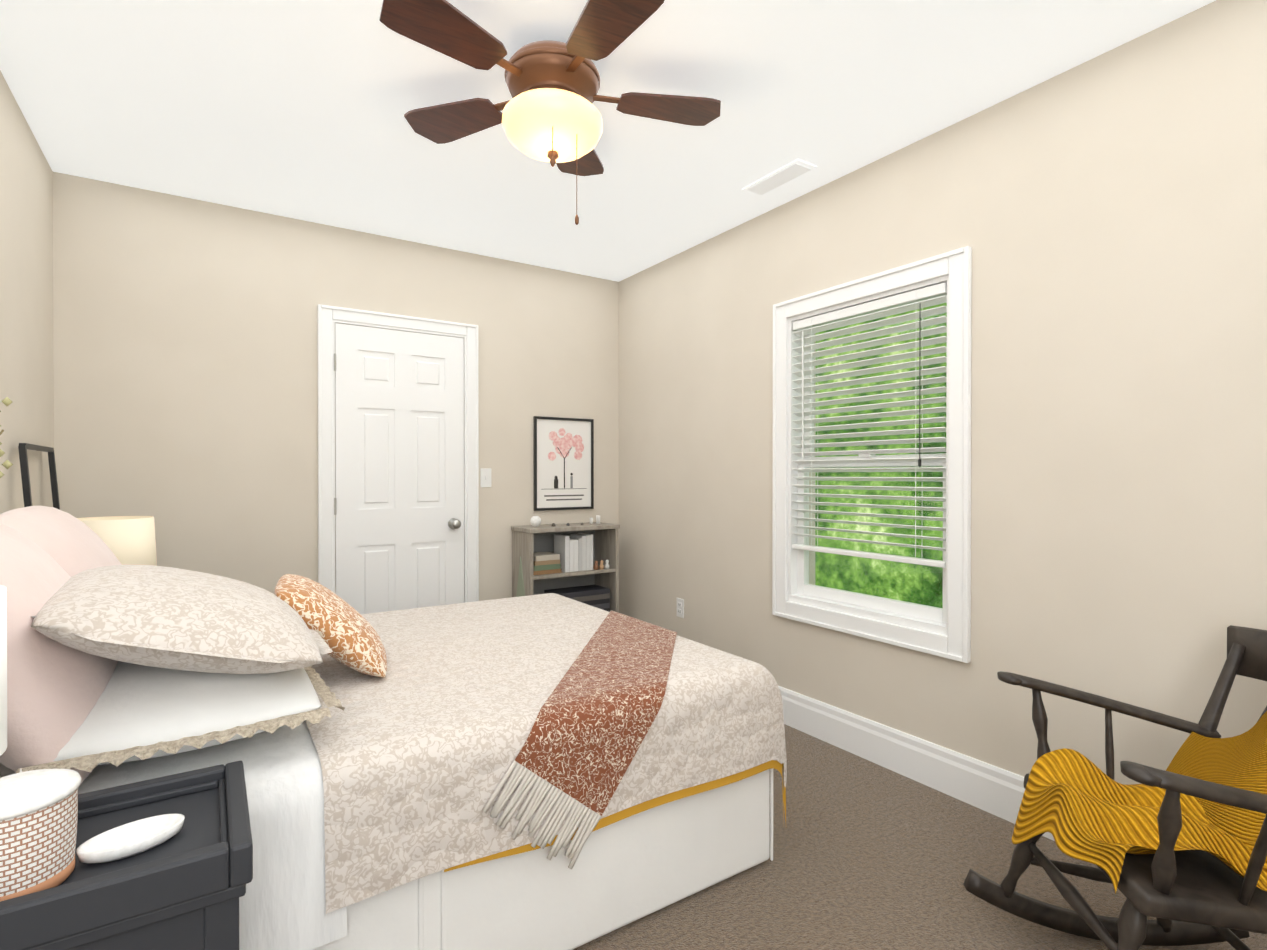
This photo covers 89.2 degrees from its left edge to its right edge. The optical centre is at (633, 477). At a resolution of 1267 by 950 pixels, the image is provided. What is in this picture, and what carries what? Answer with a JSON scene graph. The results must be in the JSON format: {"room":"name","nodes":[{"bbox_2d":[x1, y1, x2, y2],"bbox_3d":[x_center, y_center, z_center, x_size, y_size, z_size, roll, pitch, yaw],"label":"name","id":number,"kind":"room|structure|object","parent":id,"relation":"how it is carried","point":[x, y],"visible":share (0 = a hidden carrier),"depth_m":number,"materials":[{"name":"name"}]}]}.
{"room":"bedroom","nodes":[
{"label":"bedroom","id":0,"kind":"room"},
{"bbox_2d":[0,70,53,513],"bbox_3d":[-1.351,-0.059,0.830,0.200,2.550,5.050,0,0,-33],"label":"wall","id":1,"kind":"structure","parent":0,"point":[26,295],"depth_m":2.38,"materials":[{"name":"paint"}]},
{"bbox_2d":[53,172,618,600],"bbox_3d":[-1.380,-0.073,3.716,3.330,2.550,0.200,0,0,-33],"label":"wall","id":2,"kind":"structure","parent":0,"point":[185,353],"depth_m":3.23,"materials":[{"name":"paint"}]},
{"bbox_2d":[317,304,478,613],"bbox_3d":[-1.291,0.145,3.618,0.872,2.116,0.111,0,0,-33],"label":"door","id":3,"kind":"structure","parent":2,"relation":"attached to","point":[398,463],"depth_m":3.62,"materials":[{"name":"white wood"}]},
{"bbox_2d":[480,468,490,486],"bbox_3d":[-0.896,0.001,3.908,0.070,0.114,0.014,0,0,-33],"label":"switch plate","id":4,"kind":"object","parent":2,"relation":"attached to","point":[485,477],"visible":1,"depth_m":3.91,"materials":[{"name":"white plastic"}]},
{"bbox_2d":[533,416,593,510],"bbox_3d":[-0.451,-0.090,4.196,0.430,0.600,0.018,0,0,-33],"label":"picture","id":5,"kind":"object","parent":2,"relation":"attached to","point":[563,455],"visible":1,"depth_m":4.19,"materials":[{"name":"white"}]},
{"bbox_2d":[0,0,1215,281],"bbox_3d":[-0.045,-1.388,1.686,3.330,0.100,5.050,0,0,-33],"label":"ceiling","id":6,"kind":"structure","parent":0,"point":[292,108],"depth_m":2.28,"materials":[{"name":"white paint"}]},
{"bbox_2d":[379,0,720,224],"bbox_3d":[-0.245,-1.060,2.023,1.076,0.560,1.059,0,0,-33],"label":"ceiling fan","id":7,"kind":"object","parent":6,"relation":"hanging from","point":[551,114],"visible":1,"depth_m":1.94,"materials":[{"name":"brown wood"}]},
{"bbox_2d":[742,159,816,195],"bbox_3d":[0.647,-1.337,2.880,0.120,0.014,0.340,0,0,-33],"label":"ceiling vent","id":8,"kind":"object","parent":6,"relation":"in","point":[789,172],"visible":1,"depth_m":2.85,"materials":[{"name":"white metal"}]},
{"bbox_2d":[573,724,1266,949],"bbox_3d":[-0.045,1.262,1.699,3.330,0.100,5.050,0,0,-33],"label":"floor","id":9,"kind":"structure","parent":0,"point":[868,855],"depth_m":1.91,"materials":[{"name":"carpet"}]},
{"bbox_2d":[0,761,252,949],"bbox_3d":[-0.872,0.866,0.881,0.590,0.700,0.320,0,0,-33],"label":"nightstand","id":10,"kind":"object","parent":9,"relation":"on","point":[184,888],"visible":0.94,"depth_m":0.88,"materials":[{"name":"grey paint"}]},
{"bbox_2d":[0,585,6,755],"bbox_3d":[-0.942,0.348,0.821,0.204,0.390,0.204,0,0,-33],"label":"table lamp","id":11,"kind":"object","parent":10,"relation":"on","point":[3,668],"visible":1,"depth_m":0.87,"materials":[{"name":"ceramic"}]},
{"bbox_2d":[0,397,12,477],"bbox_3d":[-1.050,0.206,0.912,0.098,0.674,0.266,0,0,23],"label":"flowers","id":12,"kind":"object","parent":10,"relation":"on","point":[6,401],"visible":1,"depth_m":1.02,"materials":[{"name":"plant"}]},
{"bbox_2d":[0,769,81,900],"bbox_3d":[-0.819,0.474,0.852,0.132,0.138,0.132,0,0,-33],"label":"canister","id":13,"kind":"object","parent":10,"relation":"on","point":[38,820],"visible":0.98,"depth_m":0.83,"materials":[{"name":"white ceramic"}]},
{"bbox_2d":[76,814,184,862],"bbox_3d":[-0.736,0.532,0.945,0.124,0.021,0.081,0,0,-33],"label":"soap dish","id":14,"kind":"object","parent":10,"relation":"on","point":[129,839],"visible":1,"depth_m":0.94,"materials":[{"name":"ceramic"}]},
{"bbox_2d":[0,506,786,949],"bbox_3d":[-0.794,0.646,2.091,2.053,1.127,1.603,0,0,-33],"label":"bed","id":15,"kind":"object","parent":9,"relation":"on","point":[544,772],"visible":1,"depth_m":1.49,"materials":[{"name":"beige fabric"}]},
{"bbox_2d":[511,515,619,612],"bbox_3d":[-0.424,0.716,4.050,0.626,0.969,0.283,0,0,-33],"label":"bookcase","id":16,"kind":"object","parent":9,"relation":"on","point":[579,562],"visible":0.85,"depth_m":4.02,"materials":[{"name":"grey wood"}]},
{"bbox_2d":[963,625,1266,949],"bbox_3d":[1.238,0.763,1.447,0.672,0.897,0.642,7,1,8],"label":"rocking chair","id":17,"kind":"object","parent":9,"relation":"on","point":[1177,848],"visible":1,"depth_m":1.45,"materials":[{"name":"brown wood"}]},
{"bbox_3d":[-2.074,0.898,2.556,0.430,0.620,0.480,0,0,-33],"label":"nightstand","id":18,"kind":"object","parent":9,"relation":"on","visible":0},
{"bbox_2d":[18,443,59,509],"bbox_3d":[-2.227,0.234,2.440,0.068,0.709,0.498,0,0,-33],"label":"picture frame","id":19,"kind":"object","parent":18,"relation":"on","point":[24,468],"visible":0.38,"depth_m":2.25,"materials":[{"name":"grey wood"}]},
{"bbox_2d":[77,516,156,565],"bbox_3d":[-2.025,0.372,2.490,0.292,0.430,0.292,0,0,-33],"label":"table lamp","id":20,"kind":"object","parent":18,"relation":"on","point":[129,540],"visible":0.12,"depth_m":2.43,"materials":[{"name":"beige fabric"}]},
{"bbox_2d":[619,0,1266,784],"bbox_3d":[1.262,-0.067,2.554,0.200,2.550,5.050,0,0,-33],"label":"wall","id":21,"kind":"structure","parent":0,"point":[1103,216],"depth_m":2.16,"materials":[{"name":"paint"}]},
{"bbox_2d":[676,598,683,617],"bbox_3d":[0.279,0.781,3.857,0.010,0.114,0.070,0,0,-33],"label":"electrical outlet","id":22,"kind":"object","parent":21,"relation":"attached to","point":[680,607],"visible":1,"depth_m":3.85,"materials":[{"name":"white plastic"}]},
{"bbox_2d":[772,246,971,662],"bbox_3d":[1.026,-0.086,2.824,0.156,1.541,0.986,0,0,-33],"label":"window","id":23,"kind":"structure","parent":21,"relation":"in","point":[945,631],"depth_m":2.71,"materials":[{"name":"white wood"}]},
{"bbox_2d":[792,282,946,567],"bbox_3d":[0.997,-0.203,2.804,0.055,1.100,0.774,0,0,-33],"label":"window blinds","id":24,"kind":"object","parent":23,"relation":"attached to","point":[933,295],"visible":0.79,"depth_m":2.75,"materials":[{"name":"white plastic"}]},
{"bbox_2d":[778,686,1054,840],"bbox_3d":[1.171,1.123,2.500,0.016,0.170,4.650,0,0,-33],"label":"baseboard","id":25,"kind":"structure","parent":21,"relation":"attached to","point":[990,788],"depth_m":2.55,"materials":[{"name":"white wood"}]},
{"label":"outside","id":26,"kind":"structure","parent":0,"visible":0},
{"bbox_2d":[815,303,946,607],"bbox_3d":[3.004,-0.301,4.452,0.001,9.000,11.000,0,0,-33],"label":"window glass","id":27,"kind":"object","parent":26,"point":[898,589],"depth_m":5.67,"materials":[{"name":"clear glass"}]}
]}

